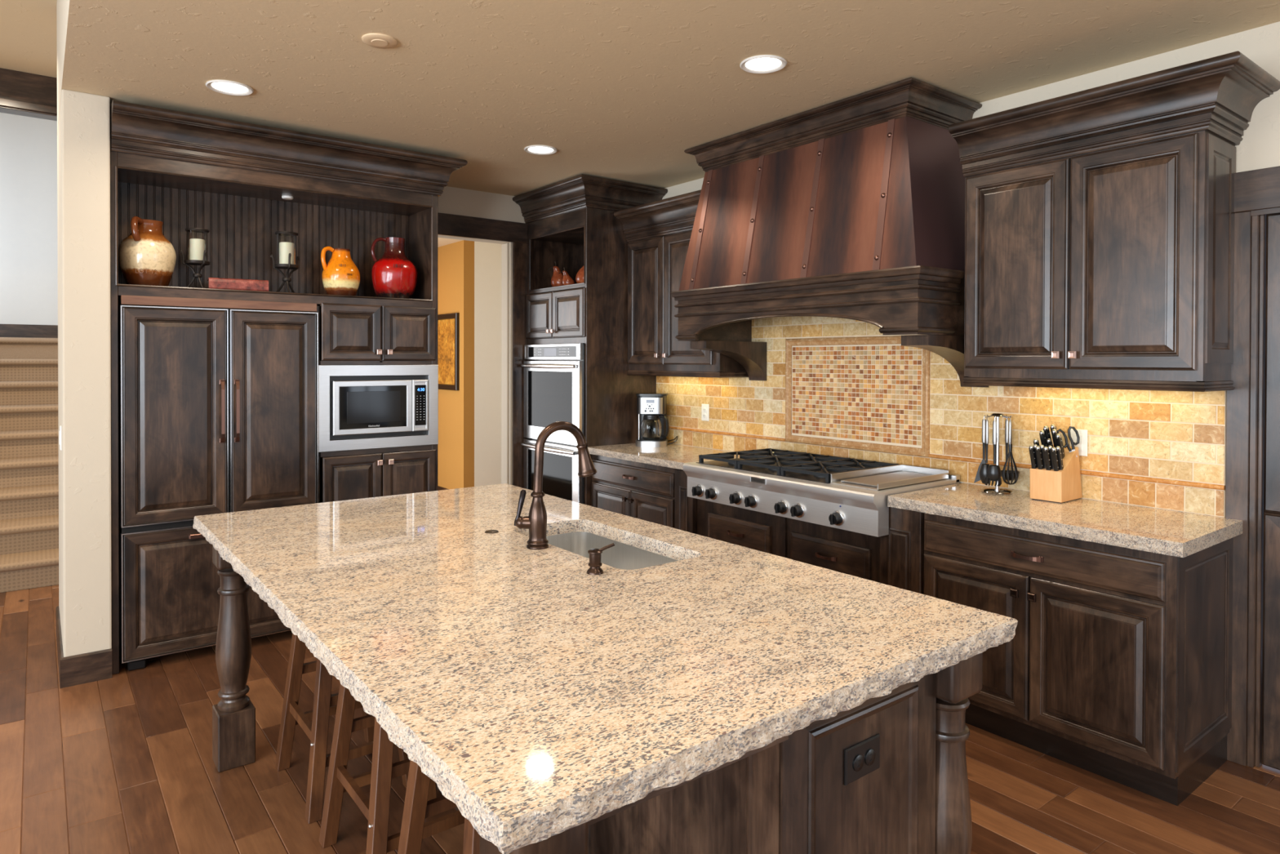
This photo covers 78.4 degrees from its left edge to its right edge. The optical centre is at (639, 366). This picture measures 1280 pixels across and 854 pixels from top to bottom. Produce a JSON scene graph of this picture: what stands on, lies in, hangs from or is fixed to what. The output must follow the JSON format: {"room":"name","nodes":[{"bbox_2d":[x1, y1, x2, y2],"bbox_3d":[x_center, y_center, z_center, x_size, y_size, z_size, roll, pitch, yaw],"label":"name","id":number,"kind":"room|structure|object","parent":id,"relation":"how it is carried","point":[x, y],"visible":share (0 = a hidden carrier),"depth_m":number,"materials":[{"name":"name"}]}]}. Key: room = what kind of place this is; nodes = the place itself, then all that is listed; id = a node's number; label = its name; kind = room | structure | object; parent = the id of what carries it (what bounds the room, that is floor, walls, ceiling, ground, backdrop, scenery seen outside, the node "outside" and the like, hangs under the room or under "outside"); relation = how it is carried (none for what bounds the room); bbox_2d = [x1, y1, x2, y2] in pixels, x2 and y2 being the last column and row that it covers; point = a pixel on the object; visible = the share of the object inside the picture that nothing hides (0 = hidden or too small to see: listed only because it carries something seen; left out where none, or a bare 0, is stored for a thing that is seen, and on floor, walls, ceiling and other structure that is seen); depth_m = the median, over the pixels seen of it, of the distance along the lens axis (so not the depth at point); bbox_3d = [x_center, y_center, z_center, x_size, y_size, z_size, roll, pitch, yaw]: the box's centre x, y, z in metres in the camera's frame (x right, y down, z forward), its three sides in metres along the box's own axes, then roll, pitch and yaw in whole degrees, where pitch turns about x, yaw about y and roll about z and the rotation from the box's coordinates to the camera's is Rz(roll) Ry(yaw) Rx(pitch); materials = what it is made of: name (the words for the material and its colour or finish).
{"room":"kitchen","nodes":[
{"label":"kitchen","id":0,"kind":"room"},
{"bbox_2d":[0,0,57,78],"bbox_3d":[-2.044,-1.990,0.186,5.600,0.080,11.020,0,1,-38],"label":"ceiling","id":1,"kind":"structure","parent":0,"point":[28,28],"depth_m":4.73,"materials":[{"name":"paint"}]},
{"bbox_2d":[0,67,57,120],"bbox_3d":[-4.194,-1.865,5.398,2.450,0.265,0.140,0,1,-38],"label":"trim","id":2,"kind":"structure","parent":1,"relation":"attached to","point":[18,86],"depth_m":5.34,"materials":[{"name":"brown wood"}]},
{"bbox_2d":[0,112,57,324],"bbox_3d":[-6.106,-1.223,7.845,2.500,5.300,0.100,0,1,-38],"label":"wall","id":3,"kind":"structure","parent":0,"point":[28,226],"depth_m":7.80,"materials":[{"name":"paint"}]},
{"bbox_2d":[0,324,57,337],"bbox_3d":[-6.032,-0.345,7.835,2.400,0.145,0.020,0,1,-38],"label":"baseboard","id":4,"kind":"structure","parent":3,"relation":"attached to","point":[6,330],"depth_m":7.79,"materials":[{"name":"brown wood"}]},
{"bbox_2d":[56,0,111,657],"bbox_3d":[-0.248,-0.224,0.627,0.184,3.450,9.500,0,1,-38],"label":"wall","id":5,"kind":"structure","parent":0,"point":[83,134],"depth_m":3.65,"materials":[{"name":"beige paint"}]},
{"bbox_2d":[58,425,62,450],"bbox_3d":[-2.796,0.344,3.783,0.009,0.114,0.072,0,1,-38],"label":"light switch","id":6,"kind":"object","parent":5,"relation":"attached to","point":[60,431],"visible":1,"depth_m":3.77,"materials":[{"name":"white plastic"}]},
{"bbox_2d":[55,605,111,688],"bbox_3d":[-2.863,1.399,4.023,0.198,0.136,0.954,0,1,-38],"label":"baseboard","id":7,"kind":"structure","parent":5,"relation":"attached to","point":[84,668],"depth_m":3.65,"materials":[{"name":"brown wood"}]},
{"bbox_2d":[437,240,474,488],"bbox_3d":[-2.557,0.055,9.160,0.120,2.740,2.565,0,1,-38],"label":"wall","id":8,"kind":"structure","parent":0,"point":[455,260],"depth_m":8.19,"materials":[{"name":"paint"}]},
{"bbox_2d":[437,485,448,490],"bbox_3d":[-2.578,1.365,9.084,0.014,0.120,2.480,0,1,-38],"label":"baseboard","id":9,"kind":"structure","parent":8,"relation":"attached to","point":[439,487],"depth_m":8.54,"materials":[{"name":"brown wood"}]},
{"bbox_2d":[437,312,459,390],"bbox_3d":[-2.114,-0.159,8.454,0.035,0.810,0.700,0,1,-38],"label":"framed painting","id":10,"kind":"object","parent":8,"relation":"attached to","point":[448,324],"visible":0.63,"depth_m":8.35,"materials":[{"name":"black"}]},
{"bbox_2d":[437,186,525,484],"bbox_3d":[-1.680,0.087,5.444,3.421,2.740,0.124,0,1,-38],"label":"wall","id":11,"kind":"structure","parent":0,"point":[453,201],"depth_m":5.81,"materials":[{"name":"beige paint"}]},
{"bbox_2d":[437,212,528,243],"bbox_3d":[-1.242,-1.010,5.678,0.966,0.152,0.022,0,1,-38],"label":"trim","id":12,"kind":"structure","parent":11,"relation":"attached to","point":[448,224],"depth_m":5.73,"materials":[{"name":"brown wood"}]},
{"bbox_2d":[501,243,508,484],"bbox_3d":[-1.028,0.262,5.967,0.012,2.385,0.094,0,1,-38],"label":"trim","id":13,"kind":"structure","parent":11,"relation":"attached to","point":[504,247],"depth_m":5.95,"materials":[{"name":"beige paint"}]},
{"bbox_2d":[512,242,527,488],"bbox_3d":[-0.910,0.260,5.948,0.121,2.390,0.020,0,1,-38],"label":"trim","id":14,"kind":"structure","parent":11,"relation":"attached to","point":[519,250],"depth_m":5.93,"materials":[{"name":"brown wood"}]},
{"bbox_2d":[474,241,502,486],"bbox_3d":[-1.374,0.063,8.524,0.980,2.740,0.115,0,1,-38],"label":"wall","id":15,"kind":"structure","parent":0,"point":[487,255],"depth_m":8.27,"materials":[{"name":"paint"}]},
{"bbox_2d":[0,584,1279,853],"bbox_3d":[-1.688,1.521,2.565,9.043,0.080,14.300,0,1,-38],"label":"floor","id":16,"kind":"structure","parent":0,"point":[122,763],"depth_m":2.78,"materials":[{"name":"brown wood"}]},
{"bbox_2d":[0,337,58,592],"bbox_3d":[-4.905,0.596,6.376,2.380,1.692,3.161,0,1,-38],"label":"staircase","id":17,"kind":"structure","parent":16,"relation":"on","point":[29,437],"depth_m":5.88,"materials":[{"name":"carpet"}]},
{"bbox_2d":[118,305,318,671],"bbox_3d":[-2.297,0.584,4.248,0.902,1.765,0.674,0,1,-38],"label":"refrigerator","id":18,"kind":"object","parent":16,"relation":"on","point":[218,408],"visible":0.77,"depth_m":3.93,"materials":[{"name":"brown wood"}]},
{"bbox_2d":[110,100,467,674],"bbox_3d":[-2.015,0.104,4.527,1.767,2.720,0.917,0,1,-38],"label":"tall cabinet","id":19,"kind":"object","parent":16,"relation":"on","point":[228,179],"visible":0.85,"depth_m":4.35,"materials":[{"name":"brown wood"}]},
{"bbox_2d":[118,216,176,286],"bbox_3d":[-2.482,-0.564,3.958,0.247,0.354,0.256,0,1,-38],"label":"ceramic jug","id":20,"kind":"object","parent":19,"relation":"in","point":[145,256],"visible":0.93,"depth_m":3.88,"materials":[{"name":"beige ceramic"}]},
{"bbox_2d":[178,227,209,288],"bbox_3d":[-2.318,-0.552,4.084,0.139,0.326,0.145,0,1,-38],"label":"candle holder","id":21,"kind":"object","parent":19,"relation":"on","point":[197,253],"visible":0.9,"depth_m":4.07,"materials":[{"name":"grey metal"}]},
{"bbox_2d":[184,259,209,265],"bbox_3d":[-2.312,-0.542,4.096,0.115,0.015,0.115,0,1,-38],"label":"tray","id":22,"kind":"object","parent":21,"relation":"on","point":[193,262],"depth_m":4.06,"materials":[{"name":"grey metal"}]},
{"bbox_2d":[189,238,204,260],"bbox_3d":[-2.312,-0.602,4.095,0.071,0.122,0.071,0,1,-38],"label":"candle","id":23,"kind":"object","parent":21,"relation":"on","point":[197,246],"depth_m":4.06,"materials":[{"name":"beige wax"}]},
{"bbox_2d":[207,277,268,291],"bbox_3d":[-2.143,-0.424,4.179,0.280,0.072,0.167,0,1,-32],"label":"box","id":24,"kind":"object","parent":19,"relation":"on","point":[214,282],"visible":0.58,"depth_m":4.11,"materials":[{"name":"red leather"}]},
{"bbox_2d":[270,231,299,293],"bbox_3d":[-1.957,-0.567,4.352,0.159,0.353,0.151,0,1,-38],"label":"candle holder","id":25,"kind":"object","parent":19,"relation":"on","point":[286,250],"visible":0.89,"depth_m":4.34,"materials":[{"name":"grey metal"}]},
{"bbox_2d":[274,263,298,269],"bbox_3d":[-1.966,-0.556,4.362,0.125,0.017,0.125,0,1,-38],"label":"tray","id":26,"kind":"object","parent":25,"relation":"on","point":[277,266],"depth_m":4.33,"materials":[{"name":"grey metal"}]},
{"bbox_2d":[279,241,293,264],"bbox_3d":[-1.965,-0.621,4.362,0.077,0.132,0.077,0,1,-38],"label":"candle","id":27,"kind":"object","parent":25,"relation":"on","point":[285,248],"depth_m":4.33,"materials":[{"name":"beige wax"}]},
{"bbox_2d":[281,195,293,199],"bbox_3d":[-1.977,-0.946,4.400,0.060,0.014,0.060,0,1,-38],"label":"puck light","id":28,"kind":"object","parent":19,"relation":"attached to","point":[286,197],"visible":1,"depth_m":4.38,"materials":[{"name":"white plastic"}]},
{"bbox_2d":[320,246,359,296],"bbox_3d":[-1.731,-0.539,4.543,0.207,0.298,0.208,0,0,-10],"label":"ceramic jug","id":29,"kind":"object","parent":19,"relation":"in","point":[340,276],"visible":0.92,"depth_m":4.47,"materials":[{"name":"orange ceramic"}]},
{"bbox_2d":[318,364,438,452],"bbox_3d":[-1.580,0.229,4.625,0.692,0.478,0.321,0,1,-38],"label":"microwave oven","id":30,"kind":"object","parent":19,"relation":"in","point":[361,406],"visible":1,"depth_m":4.49,"materials":[{"name":"metal"}]},
{"bbox_2d":[370,237,417,298],"bbox_3d":[-1.478,-0.580,4.725,0.266,0.378,0.262,0,0,6],"label":"ceramic jug","id":31,"kind":"object","parent":19,"relation":"in","point":[393,275],"visible":0.89,"depth_m":4.63,"materials":[{"name":"red ceramic"}]},
{"bbox_2d":[275,632,408,823],"bbox_3d":[-1.065,1.168,2.833,0.372,0.625,0.456,0,1,-38],"label":"bar stool","id":32,"kind":"object","parent":16,"relation":"on","point":[325,704],"visible":0.25,"depth_m":2.68,"materials":[{"name":"brown wood"}]},
{"bbox_2d":[319,683,464,853],"bbox_3d":[-0.717,1.173,2.381,0.372,0.625,0.456,0,1,-38],"label":"bar stool","id":33,"kind":"object","parent":16,"relation":"on","point":[375,810],"visible":0.22,"depth_m":2.28,"materials":[{"name":"brown wood"}]},
{"bbox_2d":[397,760,479,853],"bbox_3d":[-0.364,1.177,1.921,0.372,0.625,0.456,0,1,-38],"label":"bar stool","id":34,"kind":"object","parent":16,"relation":"on","point":[417,807],"visible":0.04,"depth_m":1.96,"materials":[{"name":"brown wood"}]},
{"bbox_2d":[512,173,667,506],"bbox_3d":[-0.384,0.091,5.763,0.736,2.733,0.944,0,1,-38],"label":"tall cabinet","id":35,"kind":"object","parent":16,"relation":"on","point":[572,224],"visible":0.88,"depth_m":5.49,"materials":[{"name":"brown wood"}]},
{"bbox_2d":[520,342,585,504],"bbox_3d":[-0.457,0.492,5.783,0.583,1.310,0.774,0,1,-38],"label":"double oven","id":36,"kind":"object","parent":35,"relation":"in","point":[554,373],"visible":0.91,"depth_m":5.57,"materials":[{"name":"silver metal"}]},
{"bbox_2d":[546,262,563,286],"bbox_3d":[-0.606,-0.682,5.925,0.137,0.217,0.138,1,1,41],"label":"pear","id":37,"kind":"object","parent":35,"relation":"in","point":[556,280],"visible":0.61,"depth_m":5.88,"materials":[{"name":"brown ceramic"}]},
{"bbox_2d":[558,267,574,285],"bbox_3d":[-0.527,-0.648,5.752,0.096,0.152,0.105,1,1,42],"label":"pear","id":38,"kind":"object","parent":35,"relation":"in","point":[566,279],"visible":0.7,"depth_m":5.72,"materials":[{"name":"brown ceramic"}]},
{"bbox_2d":[575,266,583,283],"bbox_3d":[-0.364,-0.725,5.669,0.204,0.308,0.195,0,1,-38],"label":"pear","id":39,"kind":"object","parent":35,"relation":"in","point":[580,276],"visible":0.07,"depth_m":5.60,"materials":[{"name":"brown ceramic"}]},
{"bbox_2d":[212,544,982,853],"bbox_3d":[-0.416,1.053,2.403,1.225,0.866,2.400,0,1,-38],"label":"kitchen island","id":40,"kind":"object","parent":16,"relation":"on","point":[788,794],"visible":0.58,"depth_m":1.69,"materials":[{"name":"brown wood"}]},
{"bbox_2d":[192,483,1017,853],"bbox_3d":[-0.408,0.595,2.383,1.331,0.047,2.492,0,1,-38],"label":"island countertop","id":41,"kind":"structure","parent":40,"relation":"on","point":[542,696],"depth_m":1.66,"materials":[{"name":"stone"}]},
{"bbox_2d":[484,529,498,533],"bbox_3d":[-0.510,0.567,2.697,0.047,0.004,0.047,0,1,-38],"label":"cover","id":42,"kind":"object","parent":41,"relation":"on","point":[490,531],"visible":1,"depth_m":2.69,"materials":[{"name":"brown metal"}]},
{"bbox_2d":[514,421,596,549],"bbox_3d":[-0.265,0.373,2.511,0.272,0.396,0.078,0,1,-24],"label":"faucet","id":43,"kind":"object","parent":41,"relation":"on","point":[535,522],"visible":1,"depth_m":2.47,"materials":[{"name":"brown metal"}]},
{"bbox_2d":[586,542,614,574],"bbox_3d":[-0.112,0.532,2.190,0.076,0.083,0.047,0,1,-26],"label":"soap dispenser","id":44,"kind":"object","parent":41,"relation":"on","point":[594,563],"visible":1,"depth_m":2.17,"materials":[{"name":"brown metal"}]},
{"bbox_2d":[546,531,678,569],"bbox_3d":[-0.128,0.718,2.568,0.338,0.201,0.714,0,1,-38],"label":"undermount sink","id":45,"kind":"object","parent":41,"relation":"in","point":[620,556],"visible":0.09,"depth_m":2.80,"materials":[{"name":"metal"}]},
{"bbox_2d":[844,733,879,785],"bbox_3d":[0.461,0.810,1.617,0.114,0.072,0.009,0,1,-38],"label":"electrical outlet","id":46,"kind":"object","parent":40,"relation":"attached to","point":[861,758],"visible":1,"depth_m":1.61,"materials":[{"name":"black plastic"}]},
{"bbox_2d":[853,754,863,771],"bbox_3d":[0.447,0.810,1.603,0.033,0.033,0.003,0,1,-38],"label":"socket","id":47,"kind":"object","parent":46,"relation":"attached to","point":[858,759],"depth_m":1.60,"materials":[{"name":"black plastic"}]},
{"bbox_2d":[864,748,875,765],"bbox_3d":[0.478,0.810,1.627,0.033,0.033,0.003,0,1,-38],"label":"socket","id":48,"kind":"object","parent":46,"relation":"attached to","point":[869,753],"depth_m":1.62,"materials":[{"name":"black plastic"}]},
{"bbox_2d":[591,453,675,528],"bbox_3d":[0.146,1.033,5.172,0.621,0.862,0.898,0,1,-38],"label":"base cabinet","id":49,"kind":"object","parent":16,"relation":"on","point":[637,490],"visible":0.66,"depth_m":4.95,"materials":[{"name":"brown wood"}]},
{"bbox_2d":[587,443,739,469],"bbox_3d":[0.210,0.572,5.086,0.625,0.042,1.106,0,1,-38],"label":"countertop","id":50,"kind":"structure","parent":49,"relation":"on","point":[671,455],"depth_m":5.03,"materials":[{"name":"beige stone"}]},
{"bbox_2d":[635,392,677,447],"bbox_3d":[0.117,0.368,5.458,0.288,0.358,0.240,0,0,6],"label":"coffee maker","id":51,"kind":"object","parent":50,"relation":"on","point":[651,407],"visible":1,"depth_m":5.39,"materials":[{"name":"metal"}]},
{"bbox_2d":[674,468,697,533],"bbox_3d":[0.483,1.037,4.757,0.594,0.862,0.163,0,1,-38],"label":"fluted pilaster","id":52,"kind":"object","parent":16,"relation":"on","point":[685,507],"visible":0.22,"depth_m":4.57,"materials":[{"name":"brown wood"}]},
{"bbox_2d":[697,498,879,582],"bbox_3d":[0.911,1.110,4.187,0.611,0.728,1.255,0,1,-38],"label":"base cabinet","id":53,"kind":"object","parent":16,"relation":"on","point":[840,550],"visible":0.27,"depth_m":3.94,"materials":[{"name":"brown wood"}]},
{"bbox_2d":[880,506,924,594],"bbox_3d":[1.365,1.049,3.611,0.594,0.862,0.204,0,1,-38],"label":"base cabinet","id":54,"kind":"object","parent":16,"relation":"on","point":[902,550],"visible":0.22,"depth_m":3.41,"materials":[{"name":"brown wood"}]},
{"bbox_2d":[923,512,1233,805],"bbox_3d":[1.707,1.053,3.144,0.621,0.862,0.944,0,1,-38],"label":"base cabinet","id":55,"kind":"object","parent":16,"relation":"on","point":[1116,666],"visible":0.91,"depth_m":2.84,"materials":[{"name":"brown wood"}]},
{"bbox_2d":[887,482,1242,557],"bbox_3d":[1.671,0.594,3.186,0.627,0.048,1.119,0,1,-38],"label":"countertop","id":56,"kind":"structure","parent":55,"relation":"on","point":[1180,534],"depth_m":2.98,"materials":[{"name":"beige stone"}]},
{"bbox_2d":[682,448,959,537],"bbox_3d":[0.891,0.618,4.103,0.713,0.238,1.265,0,1,-38],"label":"gas cooktop","id":57,"kind":"object","parent":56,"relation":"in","point":[848,494],"visible":0.99,"depth_m":3.85,"materials":[{"name":"metal"}]},
{"bbox_2d":[830,464,949,490],"bbox_3d":[1.198,0.525,3.743,0.570,0.044,0.262,0,1,-38],"label":"tray","id":58,"kind":"object","parent":57,"relation":"on","point":[894,477],"depth_m":3.74,"materials":[{"name":"metal"}]},
{"bbox_2d":[981,413,1013,494],"bbox_3d":[1.610,0.388,3.531,0.132,0.358,0.132,0,1,-38],"label":"stand","id":59,"kind":"object","parent":56,"relation":"on","point":[997,490],"visible":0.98,"depth_m":3.52,"materials":[{"name":"silver metal"}]},
{"bbox_2d":[973,414,986,483],"bbox_3d":[1.552,0.374,3.562,0.064,0.316,0.015,1,1,39],"label":"spatula","id":60,"kind":"object","parent":59,"relation":"hanging from","point":[977,477],"visible":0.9,"depth_m":3.55,"materials":[{"name":"grey plastic"}]},
{"bbox_2d":[979,415,989,484],"bbox_3d":[1.550,0.372,3.517,0.052,0.311,0.052,0,0,-14],"label":"serving spoon","id":61,"kind":"object","parent":59,"relation":"hanging from","point":[983,471],"visible":0.85,"depth_m":3.51,"materials":[{"name":"grey plastic"}]},
{"bbox_2d":[985,415,1001,486],"bbox_3d":[1.567,0.371,3.473,0.069,0.308,0.067,0,1,36],"label":"server","id":62,"kind":"object","parent":59,"relation":"hanging from","point":[993,472],"visible":1,"depth_m":3.47,"materials":[{"name":"grey plastic"}]},
{"bbox_2d":[1000,414,1019,480],"bbox_3d":[1.678,0.367,3.559,0.084,0.301,0.084,0,1,-23],"label":"ladle","id":63,"kind":"object","parent":59,"relation":"hanging from","point":[1006,421],"visible":0.61,"depth_m":3.55,"materials":[{"name":"grey"}]},
{"bbox_2d":[1001,416,1018,484],"bbox_3d":[1.648,0.371,3.489,0.066,0.308,0.063,0,1,-43],"label":"whisk","id":64,"kind":"object","parent":59,"relation":"hanging from","point":[1010,433],"visible":1,"depth_m":3.48,"materials":[{"name":"grey"}]},
{"bbox_2d":[1030,444,1082,502],"bbox_3d":[1.787,0.456,3.367,0.196,0.225,0.131,0,1,-38],"label":"knife block","id":65,"kind":"object","parent":56,"relation":"on","point":[1063,486],"visible":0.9,"depth_m":3.31,"materials":[{"name":"brown wood"}]},
{"bbox_2d":[1028,444,1036,468],"bbox_3d":[1.680,0.402,3.350,0.052,0.134,0.017,0,1,-38],"label":"knife","id":66,"kind":"object","parent":65,"relation":"in","point":[1032,452],"visible":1,"depth_m":3.34,"materials":[{"name":"black plastic"}]},
{"bbox_2d":[1033,444,1038,467],"bbox_3d":[1.700,0.398,3.356,0.052,0.134,0.017,0,1,-38],"label":"knife","id":67,"kind":"object","parent":65,"relation":"in","point":[1034,445],"visible":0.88,"depth_m":3.35,"materials":[{"name":"black plastic"}]},
{"bbox_2d":[1033,438,1039,446],"bbox_3d":[1.712,0.374,3.372,0.062,0.130,0.017,0,1,-38],"label":"knife","id":68,"kind":"object","parent":65,"relation":"in","point":[1035,441],"visible":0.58,"depth_m":3.35,"materials":[{"name":"black plastic"}]},
{"bbox_2d":[1035,445,1043,469],"bbox_3d":[1.697,0.403,3.328,0.052,0.134,0.017,0,1,-38],"label":"knife","id":69,"kind":"object","parent":65,"relation":"in","point":[1039,457],"visible":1,"depth_m":3.32,"materials":[{"name":"black plastic"}]},
{"bbox_2d":[1040,444,1045,468],"bbox_3d":[1.718,0.399,3.334,0.052,0.134,0.017,0,1,-38],"label":"knife","id":70,"kind":"object","parent":65,"relation":"in","point":[1042,446],"visible":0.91,"depth_m":3.32,"materials":[{"name":"black plastic"}]},
{"bbox_2d":[1039,430,1047,446],"bbox_3d":[1.740,0.348,3.370,0.074,0.152,0.017,0,1,-38],"label":"knife","id":71,"kind":"object","parent":65,"relation":"in","point":[1042,435],"visible":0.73,"depth_m":3.35,"materials":[{"name":"black plastic"}]},
{"bbox_2d":[1043,446,1051,470],"bbox_3d":[1.717,0.403,3.302,0.052,0.134,0.017,0,1,-38],"label":"knife","id":72,"kind":"object","parent":65,"relation":"in","point":[1047,460],"visible":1,"depth_m":3.29,"materials":[{"name":"black plastic"}]},
{"bbox_2d":[1043,425,1051,439],"bbox_3d":[1.762,0.331,3.381,0.076,0.156,0.017,0,1,-38],"label":"knife","id":73,"kind":"object","parent":65,"relation":"in","point":[1046,428],"visible":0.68,"depth_m":3.36,"materials":[{"name":"black plastic"}]},
{"bbox_2d":[1046,438,1053,447],"bbox_3d":[1.760,0.364,3.358,0.058,0.116,0.017,0,1,-38],"label":"knife","id":74,"kind":"object","parent":65,"relation":"in","point":[1049,442],"visible":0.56,"depth_m":3.34,"materials":[{"name":"black plastic"}]},
{"bbox_2d":[1048,445,1053,469],"bbox_3d":[1.738,0.399,3.308,0.052,0.134,0.017,0,1,-38],"label":"knife","id":75,"kind":"object","parent":65,"relation":"in","point":[1050,447],"visible":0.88,"depth_m":3.30,"materials":[{"name":"black plastic"}]},
{"bbox_2d":[1049,423,1057,447],"bbox_3d":[1.793,0.322,3.384,0.073,0.150,0.017,0,1,-38],"label":"knife","id":76,"kind":"object","parent":65,"relation":"in","point":[1053,426],"visible":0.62,"depth_m":3.37,"materials":[{"name":"black plastic"}]},
{"bbox_2d":[1051,428,1057,447],"bbox_3d":[1.786,0.337,3.359,0.071,0.143,0.017,0,1,-38],"label":"knife","id":77,"kind":"object","parent":65,"relation":"in","point":[1054,432],"visible":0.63,"depth_m":3.34,"materials":[{"name":"black plastic"}]},
{"bbox_2d":[1051,447,1059,471],"bbox_3d":[1.736,0.403,3.277,0.052,0.134,0.017,0,1,-38],"label":"knife","id":78,"kind":"object","parent":65,"relation":"in","point":[1055,457],"visible":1,"depth_m":3.27,"materials":[{"name":"black plastic"}]},
{"bbox_2d":[1055,445,1063,470],"bbox_3d":[1.757,0.399,3.282,0.052,0.134,0.017,0,1,-38],"label":"knife","id":79,"kind":"object","parent":65,"relation":"in","point":[1058,448],"visible":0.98,"depth_m":3.27,"materials":[{"name":"black plastic"}]},
{"bbox_2d":[1055,433,1064,458],"bbox_3d":[1.788,0.351,3.333,0.066,0.135,0.017,0,1,-38],"label":"knife","id":80,"kind":"object","parent":65,"relation":"in","point":[1058,437],"visible":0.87,"depth_m":3.32,"materials":[{"name":"black plastic"}]},
{"bbox_2d":[1057,426,1079,457],"bbox_3d":[1.828,0.323,3.351,0.092,0.136,0.018,0,1,20],"label":"scissors","id":81,"kind":"object","parent":65,"relation":"in","point":[1073,443],"visible":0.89,"depth_m":3.35,"materials":[{"name":"black plastic"}]},
{"bbox_2d":[88,0,1279,247],"bbox_3d":[0.073,-1.299,3.829,4.405,0.092,14.200,0,1,-38],"label":"ceiling","id":82,"kind":"structure","parent":0,"point":[620,90],"depth_m":3.24,"materials":[{"name":"paint"}]},
{"bbox_2d":[205,80,253,95],"bbox_3d":[-1.861,-1.263,3.559,0.194,0.008,0.194,0,1,-38],"label":"recessed light","id":83,"kind":"object","parent":82,"relation":"in","point":[224,86],"visible":1,"depth_m":3.56,"materials":[{"name":"white plastic"}]},
{"bbox_2d":[524,145,557,155],"bbox_3d":[-0.582,-1.269,4.599,0.194,0.008,0.194,0,1,-38],"label":"recessed light","id":84,"kind":"object","parent":82,"relation":"in","point":[534,149],"visible":1,"depth_m":4.60,"materials":[{"name":"white plastic"}]},
{"bbox_2d":[739,54,786,73],"bbox_3d":[0.513,-1.255,3.262,0.194,0.008,0.194,0,1,-38],"label":"recessed light","id":85,"kind":"object","parent":82,"relation":"in","point":[765,64],"visible":1,"depth_m":3.26,"materials":[{"name":"white plastic"}]},
{"bbox_2d":[662,22,1279,517],"bbox_3d":[2.526,0.120,2.687,0.120,2.740,9.376,0,1,-38],"label":"wall","id":86,"kind":"structure","parent":0,"point":[1259,148],"depth_m":2.98,"materials":[{"name":"beige paint"}]},
{"bbox_2d":[613,189,748,377],"bbox_3d":[0.259,-0.507,5.211,0.390,1.144,0.949,0,1,-38],"label":"upper cabinet","id":87,"kind":"object","parent":86,"relation":"attached to","point":[658,233],"visible":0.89,"depth_m":5.22,"materials":[{"name":"brown wood"}]},
{"bbox_2d":[626,369,748,377],"bbox_3d":[0.305,0.046,5.252,0.270,0.038,0.949,0,1,-38],"label":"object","id":88,"kind":"object","parent":87,"relation":"attached to","point":[685,373],"depth_m":5.00,"materials":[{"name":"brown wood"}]},
{"bbox_2d":[670,77,988,387],"bbox_3d":[0.930,-0.585,4.139,0.634,1.356,1.642,0,1,-38],"label":"range hood","id":89,"kind":"object","parent":86,"relation":"attached to","point":[852,207],"visible":0.98,"depth_m":3.74,"materials":[{"name":"orange metal"}]},
{"bbox_2d":[656,316,1226,517],"bbox_3d":[1.165,0.116,4.337,0.024,0.886,3.449,0,1,-38],"label":"tile backsplash","id":90,"kind":"structure","parent":86,"relation":"attached to","point":[846,388],"depth_m":3.97,"materials":[{"name":"beige tile"}]},
{"bbox_2d":[701,404,709,421],"bbox_3d":[0.438,0.309,5.279,0.009,0.114,0.072,0,1,-38],"label":"electrical outlet","id":91,"kind":"object","parent":90,"relation":"attached to","point":[704,407],"visible":1,"depth_m":5.27,"materials":[{"name":"white plastic"}]},
{"bbox_2d":[1069,428,1087,456],"bbox_3d":[1.894,0.328,3.388,0.009,0.114,0.072,0,1,-38],"label":"electrical outlet","id":92,"kind":"object","parent":90,"relation":"attached to","point":[1082,445],"visible":0.6,"depth_m":3.38,"materials":[{"name":"white plastic"}]},
{"bbox_2d":[948,51,1279,391],"bbox_3d":[1.827,-0.479,3.118,0.459,1.129,1.036,0,1,-38],"label":"upper cabinet","id":93,"kind":"object","parent":86,"relation":"attached to","point":[1100,220],"visible":1,"depth_m":2.97,"materials":[{"name":"brown wood"}]},
{"bbox_2d":[962,377,1235,391],"bbox_3d":[1.837,0.066,3.210,0.333,0.038,0.910,0,1,-38],"label":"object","id":94,"kind":"object","parent":93,"relation":"attached to","point":[1161,384],"depth_m":2.98,"materials":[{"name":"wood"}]},
{"bbox_2d":[1225,211,1251,765],"bbox_3d":[2.242,0.456,2.942,0.020,2.063,0.071,0,1,-38],"label":"trim","id":95,"kind":"structure","parent":86,"relation":"attached to","point":[1237,399],"depth_m":2.93,"materials":[{"name":"brown wood"}]},
{"bbox_2d":[1246,214,1266,767],"bbox_3d":[2.297,0.460,2.919,0.062,2.055,0.033,0,1,-38],"label":"trim","id":96,"kind":"structure","parent":86,"relation":"attached to","point":[1255,464],"depth_m":2.90,"materials":[{"name":"brown wood"}]},
{"bbox_2d":[1234,165,1279,216],"bbox_3d":[2.552,-0.637,2.528,0.028,0.166,1.104,0,1,-38],"label":"trim","id":97,"kind":"structure","parent":86,"relation":"attached to","point":[1257,192],"depth_m":2.88,"materials":[{"name":"brown wood"}]},
{"bbox_2d":[1261,213,1279,769],"bbox_3d":[2.586,0.461,2.557,0.036,2.040,0.890,0,1,-38],"label":"door","id":98,"kind":"structure","parent":86,"relation":"in","point":[1270,734],"depth_m":2.88,"materials":[{"name":"brown wood"}]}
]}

